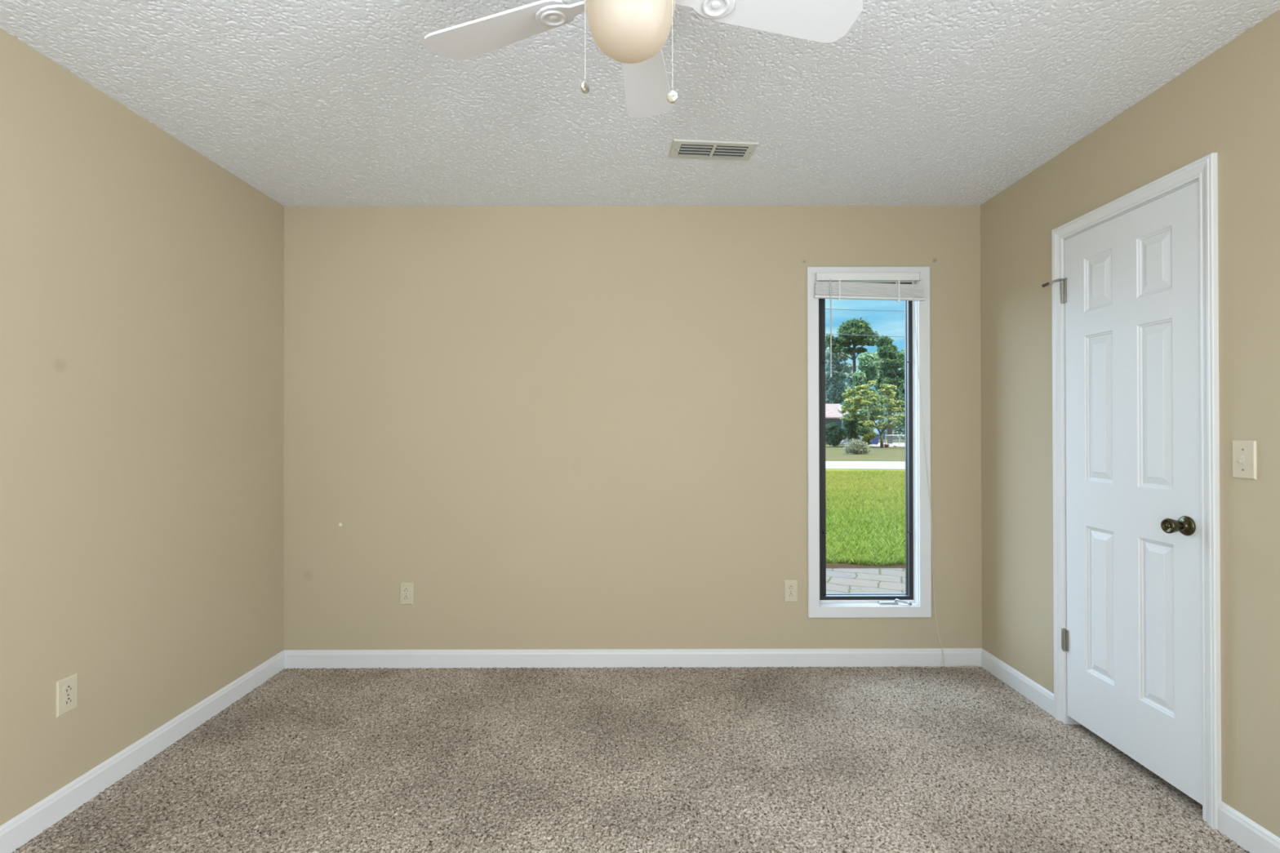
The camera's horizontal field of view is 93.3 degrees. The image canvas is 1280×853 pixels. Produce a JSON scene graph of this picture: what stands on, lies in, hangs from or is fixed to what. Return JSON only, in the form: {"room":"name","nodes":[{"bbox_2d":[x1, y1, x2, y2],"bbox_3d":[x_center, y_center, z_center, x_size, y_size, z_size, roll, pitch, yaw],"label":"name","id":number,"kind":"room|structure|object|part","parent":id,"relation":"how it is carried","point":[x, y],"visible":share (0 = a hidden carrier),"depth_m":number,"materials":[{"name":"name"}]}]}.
{"room":"empty bedroom","nodes":[
{"label":"empty bedroom","id":0,"kind":"room"},
{"bbox_2d":[0,27,284,826],"bbox_3d":[-1.934,0.142,0.933,0.140,2.820,4.475,0,0,0],"label":"wall","id":1,"kind":"structure","parent":0,"point":[142,277],"depth_m":2.16,"materials":[{"name":"beige paint"}]},
{"bbox_2d":[55,673,76,717],"bbox_3d":[-1.860,0.873,1.964,0.009,0.114,0.070,0,0,0],"label":"electrical outlet","id":2,"kind":"object","parent":1,"relation":"attached to","point":[65,688],"visible":1,"depth_m":1.96,"materials":[{"name":"beige plastic"}]},
{"bbox_2d":[62,695,73,706],"bbox_3d":[-1.857,0.892,1.964,0.002,0.029,0.037,0,0,0],"label":"receptacle","id":3,"kind":"object","parent":2,"relation":"attached to","point":[68,700],"depth_m":1.96,"materials":[{"name":"brown plastic"}]},
{"bbox_2d":[62,683,73,694],"bbox_3d":[-1.857,0.853,1.964,0.002,0.029,0.037,0,0,0],"label":"receptacle","id":4,"kind":"object","parent":2,"relation":"attached to","point":[68,688],"depth_m":1.96,"materials":[{"name":"brown plastic"}]},
{"bbox_2d":[0,651,284,852],"bbox_3d":[-1.855,1.206,0.921,0.013,0.092,4.462,0,0,0],"label":"baseboard","id":5,"kind":"structure","parent":1,"relation":"attached to","point":[27,825],"depth_m":2.16,"materials":[{"name":"white paint"}]},
{"bbox_2d":[12,666,1249,852],"bbox_3d":[-0.030,1.399,0.931,3.942,0.299,4.755,0,0,0],"label":"floor","id":6,"kind":"structure","parent":0,"point":[891,759],"depth_m":2.17,"materials":[{"name":"brown carpet"}]},
{"bbox_2d":[283,204,982,649],"bbox_3d":[-0.037,0.150,3.244,3.942,2.820,0.140,0,0,0],"label":"wall","id":7,"kind":"structure","parent":0,"point":[565,427],"depth_m":3.17,"materials":[{"name":"beige paint"}]},
{"bbox_2d":[400,582,413,604],"bbox_3d":[-1.223,0.876,3.164,0.070,0.114,0.009,0,0,0],"label":"electrical outlet","id":8,"kind":"object","parent":7,"relation":"attached to","point":[406,588],"visible":1,"depth_m":3.16,"materials":[{"name":"beige plastic"}]},
{"bbox_2d":[402,595,409,600],"bbox_3d":[-1.223,0.895,3.161,0.037,0.029,0.002,0,0,0],"label":"receptacle","id":9,"kind":"object","parent":8,"relation":"attached to","point":[405,597],"depth_m":3.16,"materials":[{"name":"brown plastic"}]},
{"bbox_2d":[402,587,409,592],"bbox_3d":[-1.223,0.856,3.161,0.037,0.029,0.002,0,0,0],"label":"receptacle","id":10,"kind":"object","parent":8,"relation":"attached to","point":[404,589],"depth_m":3.16,"materials":[{"name":"brown plastic"}]},
{"bbox_2d":[283,648,982,668],"bbox_3d":[-0.035,1.213,3.163,3.662,0.092,0.013,0,0,0],"label":"baseboard","id":11,"kind":"structure","parent":7,"relation":"attached to","point":[871,657],"depth_m":3.16,"materials":[{"name":"white paint"}]},
{"bbox_2d":[784,580,797,602],"bbox_3d":[0.791,0.864,3.168,0.070,0.114,0.009,0,0,0],"label":"electrical outlet","id":12,"kind":"object","parent":7,"relation":"attached to","point":[790,586],"visible":1,"depth_m":3.17,"materials":[{"name":"beige plastic"}]},
{"bbox_2d":[787,592,794,597],"bbox_3d":[0.791,0.883,3.165,0.037,0.029,0.002,0,0,0],"label":"receptacle","id":13,"kind":"object","parent":12,"relation":"attached to","point":[789,594],"depth_m":3.16,"materials":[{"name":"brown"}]},
{"bbox_2d":[787,585,794,590],"bbox_3d":[0.791,0.844,3.165,0.037,0.029,0.002,0,0,0],"label":"receptacle","id":14,"kind":"object","parent":12,"relation":"attached to","point":[789,587],"depth_m":3.16,"materials":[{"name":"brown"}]},
{"bbox_2d":[806,266,931,617],"bbox_3d":[1.200,0.081,3.219,0.644,1.838,0.136,0,0,0],"label":"window","id":15,"kind":"structure","parent":7,"relation":"in","point":[916,602],"depth_m":3.16,"materials":[{"name":"white paint"}]},
{"bbox_3d":[1.200,0.076,3.266,0.524,1.728,0.038,0,0,0],"label":"sash","id":16,"kind":"part","parent":15,"relation":"part of","materials":[{"name":"brown metal"}]},
{"bbox_3d":[1.204,0.077,3.232,0.505,1.699,0.022,0,0,0],"label":"screen frame","id":17,"kind":"part","parent":15,"relation":"part of","materials":[{"name":"black metal"}]},
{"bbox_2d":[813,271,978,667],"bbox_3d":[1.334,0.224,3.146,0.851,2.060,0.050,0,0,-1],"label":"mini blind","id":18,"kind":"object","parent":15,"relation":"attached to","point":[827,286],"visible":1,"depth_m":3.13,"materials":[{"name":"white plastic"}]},
{"bbox_3d":[1.194,-0.669,3.147,0.574,0.028,0.028,0,0,0],"label":"rail","id":19,"kind":"part","parent":18,"relation":"part of","materials":[{"name":"white plastic"}]},
{"bbox_3d":[1.557,0.245,3.149,0.403,2.016,0.052,0,0,0],"label":"lift cord","id":20,"kind":"part","parent":18,"relation":"part of","materials":[{"name":"white fabric"}]},
{"bbox_3d":[1.379,0.920,3.170,0.085,0.025,0.028,0,0,21],"label":"crank handle","id":21,"kind":"part","parent":15,"relation":"part of","materials":[{"name":"white metal"}]},
{"bbox_2d":[0,0,1279,206],"bbox_3d":[-0.035,-1.231,0.943,3.942,0.120,4.755,0,0,0],"label":"ceiling","id":22,"kind":"structure","parent":0,"point":[307,103],"depth_m":2.09,"materials":[{"name":"white paint"}]},
{"bbox_2d":[424,0,862,118],"bbox_3d":[-0.007,-0.902,1.265,0.981,0.536,0.965,0,0,0],"label":"ceiling fan","id":23,"kind":"object","parent":22,"relation":"hanging from","point":[633,33],"visible":1,"depth_m":1.31,"materials":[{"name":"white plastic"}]},
{"bbox_3d":[-0.318,-0.899,1.371,0.362,0.006,0.130,0,8,24],"label":"blade","id":24,"kind":"part","parent":23,"relation":"part of","materials":[{"name":"white wood"}]},
{"bbox_3d":[-0.097,-0.794,1.171,0.025,0.252,0.003,0,0,-40],"label":"pull chain","id":25,"kind":"part","parent":23,"relation":"part of","materials":[{"name":"silver metal"}]},
{"bbox_3d":[-0.020,-0.842,1.239,0.190,0.155,0.190,0,0,0],"label":"light globe","id":26,"kind":"part","parent":23,"relation":"part of","materials":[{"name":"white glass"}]},
{"bbox_3d":[0.013,-0.898,1.564,0.130,0.006,0.362,-8,-1,6],"label":"blade","id":27,"kind":"part","parent":23,"relation":"part of","materials":[{"name":"white wood"}]},
{"bbox_3d":[0.056,-0.792,1.189,0.022,0.258,0.003,0,0,35],"label":"pull chain","id":28,"kind":"part","parent":23,"relation":"part of","materials":[{"name":"silver metal"}]},
{"bbox_3d":[0.299,-0.900,1.308,0.362,0.006,0.130,0,-8,-12],"label":"blade","id":29,"kind":"part","parent":23,"relation":"part of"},
{"bbox_2d":[668,138,759,160],"bbox_3d":[0.306,-1.158,2.543,0.356,0.013,0.160,0,0,-5],"label":"ceiling vent","id":30,"kind":"object","parent":22,"relation":"in","point":[680,148],"visible":1,"depth_m":2.53,"materials":[{"name":"beige metal"}]},
{"bbox_2d":[980,8,1279,837],"bbox_3d":[1.868,0.135,0.941,0.140,2.820,4.475,0,0,0],"label":"wall","id":31,"kind":"structure","parent":0,"point":[1227,104],"depth_m":1.89,"materials":[{"name":"beige paint"}]},
{"bbox_2d":[981,648,1053,716],"bbox_3d":[1.790,1.209,2.881,0.013,0.092,0.558,0,0,0],"label":"trim","id":32,"kind":"structure","parent":31,"relation":"attached to","point":[1029,689],"depth_m":2.84,"materials":[{"name":"white paint"}]},
{"bbox_2d":[1041,152,1221,829],"bbox_3d":[1.809,0.201,2.239,0.173,2.101,0.730,0,0,0],"label":"door","id":33,"kind":"structure","parent":31,"relation":"in","point":[1135,424],"depth_m":2.16,"materials":[{"name":"white paint"}]},
{"bbox_3d":[1.778,0.326,1.982,0.031,0.065,0.065,0,0,0],"label":"knob","id":34,"kind":"part","parent":33,"relation":"part of","materials":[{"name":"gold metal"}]},
{"bbox_2d":[1232,440,1257,479],"bbox_3d":[1.786,0.098,1.795,0.021,0.114,0.070,0,0,0],"label":"light switch","id":35,"kind":"object","parent":31,"relation":"attached to","point":[1244,452],"visible":1,"depth_m":1.79,"materials":[{"name":"beige plastic"}]},
{"bbox_2d":[1217,800,1279,852],"bbox_3d":[1.795,1.196,0.285,0.013,0.092,3.174,0,0,0],"label":"baseboard","id":36,"kind":"structure","parent":31,"relation":"attached to","point":[1251,837],"depth_m":1.78,"materials":[{"name":"white paint"}]},
{"label":"outside","id":37,"kind":"structure","parent":0,"visible":0},
{"bbox_2d":[825,308,897,311],"bbox_3d":[8.946,-5.221,22.043,42.003,2.093,0.019,0,0,0],"label":"power cable","id":38,"kind":"object","parent":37,"point":[825,308],"visible":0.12,"depth_m":22.03,"materials":[{"name":"grey plastic"}]},
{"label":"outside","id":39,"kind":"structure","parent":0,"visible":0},
{"bbox_2d":[827,333,904,337],"bbox_3d":[8.948,-4.381,22.039,42.003,2.379,0.019,0,0,0],"label":"power cable","id":40,"kind":"object","parent":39,"point":[828,334],"visible":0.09,"depth_m":22.03,"materials":[{"name":"grey plastic"}]},
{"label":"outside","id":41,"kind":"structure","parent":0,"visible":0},
{"bbox_2d":[840,443,905,446],"bbox_3d":[25.283,1.652,53.793,13.133,0.110,12.500,0,0,0],"label":"driveway","id":42,"kind":"structure","parent":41,"point":[878,444],"depth_m":53.88,"materials":[{"name":"concrete"}]},
{"bbox_2d":[837,405,844,420],"bbox_3d":[18.878,-0.169,56.519,0.794,3.600,0.244,0,0,-16],"label":"satellite dish","id":43,"kind":"object","parent":42,"relation":"on","point":[839,408],"visible":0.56,"depth_m":56.55,"materials":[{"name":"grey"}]},
{"bbox_2d":[871,434,879,444],"bbox_3d":[20.975,1.151,54.072,0.640,0.930,0.770,0,0,0],"label":"bin","id":44,"kind":"object","parent":42,"relation":"on","point":[875,441],"visible":0.55,"depth_m":53.76,"materials":[{"name":"blue plastic"}]},
{"bbox_2d":[884,435,905,445],"bbox_3d":[23.770,1.128,49.543,7.354,0.922,0.060,0,0,0],"label":"fence","id":45,"kind":"object","parent":42,"relation":"on","point":[900,436],"visible":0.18,"depth_m":49.54,"materials":[{"name":"silver metal"}]},
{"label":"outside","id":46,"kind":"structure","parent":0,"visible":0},
{"bbox_2d":[825,432,905,568],"bbox_3d":[29.781,2.177,111.708,220.000,0.600,216.685,0,0,0],"label":"lawn","id":47,"kind":"structure","parent":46,"point":[836,453],"depth_m":28.67,"materials":[{"name":"green plant"}]},
{"bbox_2d":[825,422,848,447],"bbox_3d":[15.003,0.629,46.910,1.752,1.950,2.197,0,0,-23],"label":"shrub","id":48,"kind":"object","parent":47,"relation":"on","point":[834,433],"visible":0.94,"depth_m":46.38,"materials":[{"name":"green plant"}]},
{"bbox_2d":[825,347,852,404],"bbox_3d":[24.695,-4.222,77.015,4.959,11.982,5.479,0,0,0],"label":"broadleaf tree","id":49,"kind":"object","parent":47,"relation":"on","point":[834,388],"visible":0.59,"depth_m":75.48,"materials":[{"name":"green plant"}]},
{"bbox_2d":[825,404,862,443],"bbox_3d":[15.145,-0.290,62.532,13.387,4.114,9.000,0,0,0],"label":"house","id":50,"kind":"structure","parent":47,"relation":"on","point":[832,413],"depth_m":58.70,"materials":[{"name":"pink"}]},
{"bbox_2d":[841,369,859,386],"bbox_3d":[31.771,-3.879,92.348,5.367,11.418,5.356,0,0,0],"label":"broadleaf tree","id":51,"kind":"object","parent":47,"relation":"on","point":[848,381],"visible":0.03,"depth_m":90.88,"materials":[{"name":"green plant"}]},
{"bbox_2d":[825,317,879,397],"bbox_3d":[25.271,-5.597,71.592,6.918,14.586,4.189,0,0,0],"label":"pine","id":52,"kind":"object","parent":47,"relation":"on","point":[854,326],"visible":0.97,"depth_m":70.95,"materials":[{"name":"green plant"}]},
{"bbox_2d":[841,413,871,444],"bbox_3d":[17.178,0.169,48.539,2.303,2.729,2.543,0,0,0],"label":"shrub","id":53,"kind":"object","parent":47,"relation":"on","point":[854,428],"visible":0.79,"depth_m":47.79,"materials":[{"name":"green plant"}]},
{"bbox_2d":[843,436,871,453],"bbox_3d":[12.086,1.094,33.583,1.456,1.022,1.334,0,0,38],"label":"bush","id":54,"kind":"object","parent":47,"relation":"on","point":[856,446],"visible":1,"depth_m":33.44,"materials":[{"name":"green plant"}]},
{"bbox_2d":[840,351,887,434],"bbox_3d":[19.741,-2.526,53.071,3.860,8.378,3.750,0,0,0],"label":"broadleaf tree","id":55,"kind":"object","parent":47,"relation":"on","point":[868,362],"visible":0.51,"depth_m":52.27,"materials":[{"name":"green plant"}]},
{"bbox_2d":[825,470,905,565],"bbox_3d":[4.324,1.410,12.829,8.405,0.085,13.444,0,0,0],"label":"grass","id":56,"kind":"structure","parent":47,"relation":"on","point":[894,555],"depth_m":9.23,"materials":[{"name":"green plant"}]},
{"bbox_2d":[861,426,876,444],"bbox_3d":[18.740,0.744,49.739,1.104,1.642,1.456,0,0,-24],"label":"shrub","id":57,"kind":"object","parent":47,"relation":"on","point":[871,435],"visible":0.63,"depth_m":49.46,"materials":[{"name":"green plant"}]},
{"bbox_2d":[840,380,905,448],"bbox_3d":[17.511,-0.984,45.091,4.995,5.165,4.356,0,0,17],"label":"tree","id":58,"kind":"object","parent":47,"relation":"on","point":[896,406],"visible":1,"depth_m":44.98,"materials":[{"name":"green plant"}]},
{"bbox_2d":[873,334,904,443],"bbox_3d":[23.637,-3.549,57.493,3.655,10.452,3.589,0,0,0],"label":"tree","id":59,"kind":"object","parent":47,"relation":"on","point":[889,373],"visible":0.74,"depth_m":56.76,"materials":[{"name":"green plant"}]},
{"bbox_2d":[876,389,905,439],"bbox_3d":[34.434,-1.317,82.336,6.466,8.153,5.888,0,0,0],"label":"broadleaf tree","id":60,"kind":"object","parent":47,"relation":"on","point":[896,430],"visible":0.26,"depth_m":80.61,"materials":[{"name":"green plant"}]},
{"bbox_2d":[893,347,905,426],"bbox_3d":[28.799,-3.377,64.113,4.368,10.153,4.175,0,0,0],"label":"broadleaf tree","id":61,"kind":"object","parent":47,"relation":"on","point":[901,389],"visible":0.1,"depth_m":64.13,"materials":[{"name":"green plant"}]},
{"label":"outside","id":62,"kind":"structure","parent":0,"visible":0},
{"bbox_2d":[826,568,905,593],"bbox_3d":[1.493,1.461,4.664,15.000,0.106,2.704,0,0,0],"label":"patio","id":63,"kind":"structure","parent":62,"point":[838,580],"depth_m":5.53,"materials":[{"name":"grey stone"}]},
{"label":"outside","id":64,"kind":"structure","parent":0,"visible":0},
{"bbox_2d":[825,461,905,469],"bbox_3d":[18.890,1.510,22.058,159.292,0.112,25.650,0,0,0],"label":"street","id":65,"kind":"structure","parent":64,"point":[828,464],"depth_m":23.24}
]}

